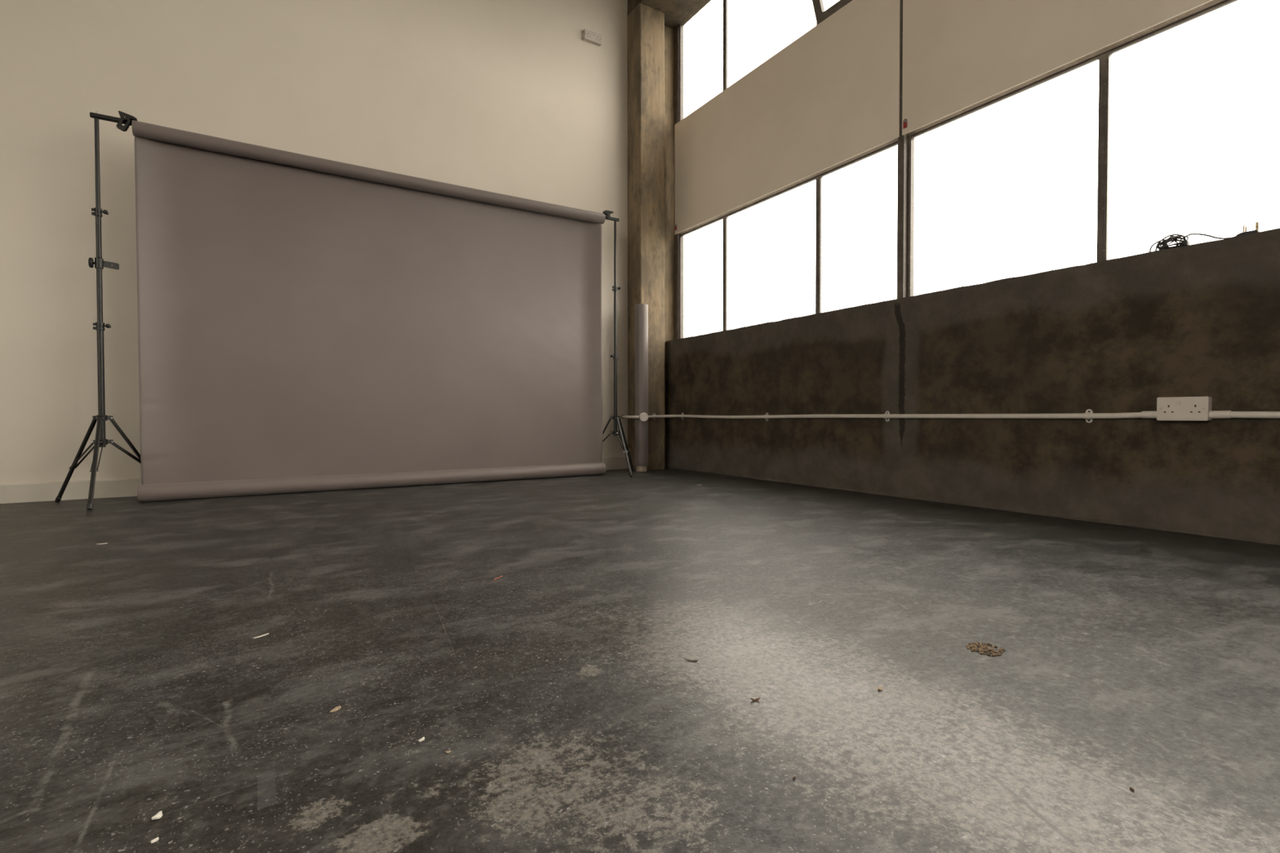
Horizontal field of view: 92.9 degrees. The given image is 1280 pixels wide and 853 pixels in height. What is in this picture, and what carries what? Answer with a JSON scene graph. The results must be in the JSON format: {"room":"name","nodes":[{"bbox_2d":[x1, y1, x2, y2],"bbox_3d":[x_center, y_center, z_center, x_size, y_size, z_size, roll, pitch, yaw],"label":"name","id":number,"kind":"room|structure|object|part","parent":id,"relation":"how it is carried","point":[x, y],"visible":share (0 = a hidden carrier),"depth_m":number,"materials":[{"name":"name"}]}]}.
{"room":"studio","nodes":[
{"label":"studio","id":0,"kind":"room"},
{"bbox_2d":[0,0,627,484],"bbox_3d":[-3.259,-1.987,3.140,8.252,4.750,0.200,-1,1,-32],"label":"wall","id":1,"kind":"structure","parent":0,"point":[508,97],"depth_m":3.57,"materials":[{"name":"white paint"}]},
{"bbox_2d":[0,456,628,503],"bbox_3d":[-3.311,0.341,3.021,7.588,0.100,0.015,-1,1,-32],"label":"baseboard","id":2,"kind":"structure","parent":1,"relation":"attached to","point":[23,492],"depth_m":3.22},
{"bbox_2d":[582,28,601,45],"bbox_3d":[-0.373,-3.066,4.792,0.152,0.078,0.034,-1,1,-32],"label":"wall socket","id":3,"kind":"object","parent":1,"relation":"attached to","point":[589,36],"visible":1,"depth_m":4.78,"materials":[{"name":"plastic"}]},
{"bbox_2d":[0,467,1279,852],"bbox_3d":[-0.460,0.524,-1.271,8.260,0.120,10.720,-1,1,-32],"label":"floor","id":4,"kind":"structure","parent":0,"point":[136,683],"depth_m":1.04,"materials":[{"name":"concrete"}]},
{"bbox_2d":[54,111,141,510],"bbox_3d":[-2.664,-0.590,3.024,0.476,1.957,0.442,-1,1,-32],"label":"stand","id":5,"kind":"object","parent":4,"relation":"on","point":[100,441],"depth_m":3.04,"materials":[{"name":"black paint"}]},
{"bbox_3d":[-2.851,0.169,3.078,0.247,0.428,0.017,0,1,8],"label":"leg","id":6,"kind":"part","parent":5,"relation":"part of","materials":[{"name":"black paint"}]},
{"bbox_3d":[-2.724,-0.814,3.024,0.022,0.050,0.050,-1,1,-32],"label":"knob","id":7,"kind":"part","parent":5,"relation":"part of","materials":[{"name":"black plastic"}]},
{"bbox_3d":[-2.629,0.171,2.935,0.017,0.428,0.222,-1,1,-30],"label":"leg","id":8,"kind":"part","parent":5,"relation":"part of","materials":[{"name":"black paint"}]},
{"bbox_3d":[-2.684,-0.816,3.049,0.116,0.056,0.050,-1,1,-32],"label":"clamp bracket","id":9,"kind":"part","parent":5,"relation":"part of","materials":[{"name":"black metal"}]},
{"bbox_3d":[-2.679,-1.073,3.044,0.029,0.021,0.034,-1,1,-32],"label":"knob","id":10,"kind":"part","parent":5,"relation":"part of","materials":[{"name":"black plastic"}]},
{"bbox_3d":[-2.677,-0.505,3.055,0.029,0.021,0.034,-1,1,-32],"label":"knob","id":11,"kind":"part","parent":5,"relation":"part of","materials":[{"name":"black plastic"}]},
{"bbox_3d":[-2.660,-0.811,3.058,0.067,0.039,0.007,-1,1,-23],"label":"arm","id":12,"kind":"part","parent":5,"relation":"part of","materials":[{"name":"black paint"}]},
{"bbox_3d":[-2.623,0.166,3.196,0.017,0.429,0.261,0,1,28],"label":"leg","id":13,"kind":"part","parent":5,"relation":"part of","materials":[{"name":"black paint"}]},
{"bbox_2d":[89,111,619,222],"bbox_3d":[-1.443,-1.555,3.814,3.020,0.036,0.026,-1,1,-32],"label":"crossbar","id":14,"kind":"object","parent":5,"relation":"on","point":[93,115],"visible":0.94,"depth_m":3.05,"materials":[{"name":"black paint"}]},
{"bbox_2d":[115,111,137,131],"bbox_3d":[-2.597,-1.540,3.079,0.080,0.091,0.036,-1,1,-32],"label":"clamp","id":15,"kind":"object","parent":14,"relation":"attached to","point":[124,116],"visible":1,"depth_m":3.06,"materials":[{"name":"black plastic"}]},
{"bbox_3d":[-2.605,-1.528,3.071,0.056,0.068,0.028,-1,1,-32],"label":"handle","id":16,"kind":"part","parent":15,"relation":"part of","materials":[{"name":"black plastic"}]},
{"bbox_2d":[131,120,605,502],"bbox_3d":[-1.417,-0.600,3.821,2.723,1.946,0.118,-1,1,-32],"label":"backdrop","id":17,"kind":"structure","parent":14,"relation":"hanging from","point":[306,323],"depth_m":3.66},
{"bbox_2d":[602,209,613,219],"bbox_3d":[-0.238,-1.583,4.556,0.082,0.060,0.036,-1,1,-32],"label":"clamp","id":18,"kind":"object","parent":14,"relation":"attached to","point":[607,213],"visible":1,"depth_m":4.54,"materials":[{"name":"black plastic"}]},
{"bbox_2d":[151,837,159,843],"bbox_3d":[-0.502,0.428,0.629,0.004,0.002,0.007,1,1,31],"label":"paper scrap","id":19,"kind":"object","parent":4,"relation":"on","point":[155,840],"visible":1,"depth_m":0.63,"materials":[{"name":"white paper"}]},
{"bbox_2d":[151,811,162,819],"bbox_3d":[-0.528,0.427,0.666,0.007,0.003,0.012,0,1,11],"label":"paper scrap","id":20,"kind":"object","parent":4,"relation":"on","point":[159,815],"visible":1,"depth_m":0.67,"materials":[{"name":"white paper"}]},
{"bbox_2d":[329,706,341,712],"bbox_3d":[-0.455,0.423,0.909,0.009,0.002,0.020,0,1,16],"label":"chip","id":21,"kind":"object","parent":4,"relation":"on","point":[338,708],"visible":1,"depth_m":0.91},
{"bbox_2d":[602,216,635,476],"bbox_3d":[-0.151,-0.616,4.535,0.422,1.947,0.458,-1,1,-32],"label":"stand","id":22,"kind":"object","parent":4,"relation":"on","point":[616,419],"visible":0.97,"depth_m":4.61,"materials":[{"name":"black paint"}]},
{"bbox_3d":[-0.328,0.141,4.629,0.227,0.421,0.017,0,1,-1],"label":"leg","id":23,"kind":"part","parent":22,"relation":"part of","materials":[{"name":"black paint"}]},
{"bbox_3d":[-0.117,0.143,4.472,0.017,0.422,0.286,-1,1,-23],"label":"leg","id":24,"kind":"part","parent":22,"relation":"part of","materials":[{"name":"black paint"}]},
{"bbox_3d":[-0.107,0.139,4.712,0.017,0.420,0.169,1,1,44],"label":"leg","id":25,"kind":"part","parent":22,"relation":"part of","materials":[{"name":"black paint"}]},
{"bbox_2d":[635,303,648,471],"bbox_3d":[0.013,-0.302,4.790,0.104,1.312,0.104,-1,1,-32],"label":"tube","id":26,"kind":"object","parent":4,"relation":"on","point":[641,309],"visible":0.98,"depth_m":4.75,"materials":[{"name":"cardboard"}]},
{"bbox_2d":[684,657,697,661],"bbox_3d":[0.091,0.418,1.091,0.026,0.003,0.007,0,1,13],"label":"dark splinter","id":27,"kind":"object","parent":4,"relation":"on","point":[688,660],"visible":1,"depth_m":1.09,"materials":[{"name":"brown paint"}]},
{"bbox_2d":[750,697,760,701],"bbox_3d":[0.178,0.420,0.938,0.016,0.004,0.006,0,1,-14],"label":"dry leaf","id":28,"kind":"object","parent":4,"relation":"on","point":[757,699],"visible":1,"depth_m":0.94,"materials":[{"name":"brown plant"}]},
{"bbox_2d":[966,642,1005,656],"bbox_3d":[0.648,0.417,1.142,0.065,0.006,0.063,-1,1,-32],"label":"gravel patch","id":29,"kind":"object","parent":4,"relation":"on","point":[984,648],"visible":1,"depth_m":1.14,"materials":[{"name":"beige gravel"}]},
{"bbox_2d":[626,2,674,470],"bbox_3d":[0.144,-1.526,5.050,0.465,3.750,0.213,-1,1,-32],"label":"concrete column","id":30,"kind":"structure","parent":0,"point":[651,43],"depth_m":4.93,"materials":[{"name":"concrete"}]},
{"bbox_2d":[665,227,1279,542],"bbox_3d":[2.977,-0.115,0.871,0.148,1.069,10.320,-1,1,-32],"label":"wall","id":31,"kind":"structure","parent":0,"point":[1122,335],"depth_m":2.69,"materials":[{"name":"concrete"}]},
{"bbox_2d":[674,26,679,339],"bbox_3d":[0.321,-2.079,5.149,0.042,2.750,0.058,-1,1,-32],"label":"trim","id":32,"kind":"structure","parent":31,"relation":"attached to","point":[677,28],"depth_m":5.13,"materials":[{"name":"brown paint"}]},
{"bbox_2d":[679,0,897,338],"bbox_3d":[0.763,-2.058,4.145,0.354,2.755,2.086,-1,1,-32],"label":"window","id":33,"kind":"structure","parent":31,"relation":"in","point":[821,15],"depth_m":4.58,"materials":[{"name":"brown paint"}]},
{"bbox_2d":[675,0,900,234],"bbox_3d":[0.865,-2.048,4.203,0.042,0.910,2.104,-1,1,-32],"label":"board","id":34,"kind":"object","parent":33,"relation":"attached to","point":[830,97],"visible":1,"depth_m":3.94,"materials":[{"name":"brown paint"}]},
{"bbox_3d":[1.154,-2.934,3.491,0.320,0.860,0.580,-1,1,-32],"label":"hopper sash","id":35,"kind":"part","parent":33,"relation":"part of","materials":[{"name":"brown paint"}]},
{"bbox_2d":[883,411,889,421],"bbox_3d":[1.343,-0.056,3.321,0.028,0.057,0.025,-1,1,-32],"label":"clip","id":36,"kind":"object","parent":31,"relation":"attached to","point":[886,412],"visible":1,"depth_m":3.32,"materials":[{"name":"white plastic"}]},
{"bbox_2d":[897,0,907,298],"bbox_3d":[1.450,-2.047,3.320,0.075,2.750,0.040,-1,1,-32],"label":"trim","id":37,"kind":"structure","parent":31,"relation":"attached to","point":[902,184],"depth_m":3.31,"materials":[{"name":"brown paint"}]},
{"bbox_2d":[621,410,1279,418],"bbox_3d":[1.923,-0.032,1.983,0.464,0.042,7.320,-1,1,-32],"label":"conduit","id":38,"kind":"object","parent":31,"relation":"attached to","point":[1212,414],"visible":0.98,"depth_m":2.85,"materials":[{"name":"white plastic"}]},
{"bbox_2d":[639,413,648,421],"bbox_3d":[0.027,-0.073,4.709,0.069,0.069,0.043,0,1,-13],"label":"junction box","id":39,"kind":"object","parent":38,"relation":"attached to","point":[642,416],"visible":1,"depth_m":4.69,"materials":[{"name":"white plastic"}]},
{"bbox_2d":[664,466,1279,545],"bbox_3d":[2.916,0.414,0.842,0.024,0.014,10.320,-1,1,-32],"label":"trim","id":40,"kind":"structure","parent":31,"relation":"attached to","point":[780,481],"depth_m":2.67,"materials":[{"name":"concrete"}]},
{"bbox_2d":[906,0,1237,297],"bbox_3d":[2.032,-2.029,2.414,0.042,2.755,2.112,-1,1,-32],"label":"window","id":41,"kind":"structure","parent":31,"relation":"in","point":[1104,55],"depth_m":2.56,"materials":[{"name":"brown paint"}]},
{"bbox_2d":[902,0,1212,135],"bbox_3d":[1.991,-2.017,2.405,0.042,0.910,2.100,-1,1,-32],"label":"board","id":42,"kind":"object","parent":41,"relation":"attached to","point":[958,55],"visible":1,"depth_m":2.88,"materials":[{"name":"brown paint"}]},
{"bbox_2d":[1083,408,1093,422],"bbox_3d":[1.850,-0.043,2.513,0.028,0.057,0.025,-1,1,-32],"label":"clip","id":43,"kind":"object","parent":31,"relation":"attached to","point":[1088,411],"visible":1,"depth_m":2.51,"materials":[{"name":"white plastic"}]},
{"bbox_2d":[1156,396,1212,420],"bbox_3d":[2.006,-0.065,2.244,0.049,0.087,0.147,-1,1,-32],"label":"wall socket","id":44,"kind":"object","parent":31,"relation":"attached to","point":[1175,408],"visible":1,"depth_m":2.23,"materials":[{"name":"plastic"}]},
{"bbox_2d":[1176,400,1180,405],"bbox_3d":[1.982,-0.084,2.240,0.005,0.018,0.012,-1,1,-32],"label":"switch","id":45,"kind":"object","parent":44,"relation":"attached to","point":[1178,402],"depth_m":2.24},
{"bbox_2d":[1149,233,1235,252],"bbox_3d":[2.055,-0.700,2.268,0.051,0.057,0.253,-1,1,-32],"label":"coiled cable","id":46,"kind":"object","parent":31,"relation":"on","point":[1172,237],"visible":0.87,"depth_m":2.30,"materials":[{"name":"black rubber"}]},
{"bbox_2d":[1235,222,1259,236],"bbox_3d":[2.135,-0.691,2.136,0.034,0.042,0.058,-1,1,-32],"label":"plug","id":47,"kind":"object","parent":31,"relation":"on","point":[1245,232],"visible":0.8,"depth_m":2.12,"materials":[{"name":"black plastic"}]},
{"bbox_3d":[-0.469,-4.361,-1.360,8.255,0.150,10.720,-1,1,-32],"label":"ceiling","id":48,"kind":"structure","parent":0,"visible":0},
{"bbox_2d":[627,0,711,29],"bbox_3d":[2.830,-3.803,0.716,0.462,1.050,10.320,-1,1,-32],"label":"ceiling beam","id":49,"kind":"structure","parent":48,"relation":"attached to","point":[677,12],"depth_m":4.88,"materials":[{"name":"concrete"}]}
]}

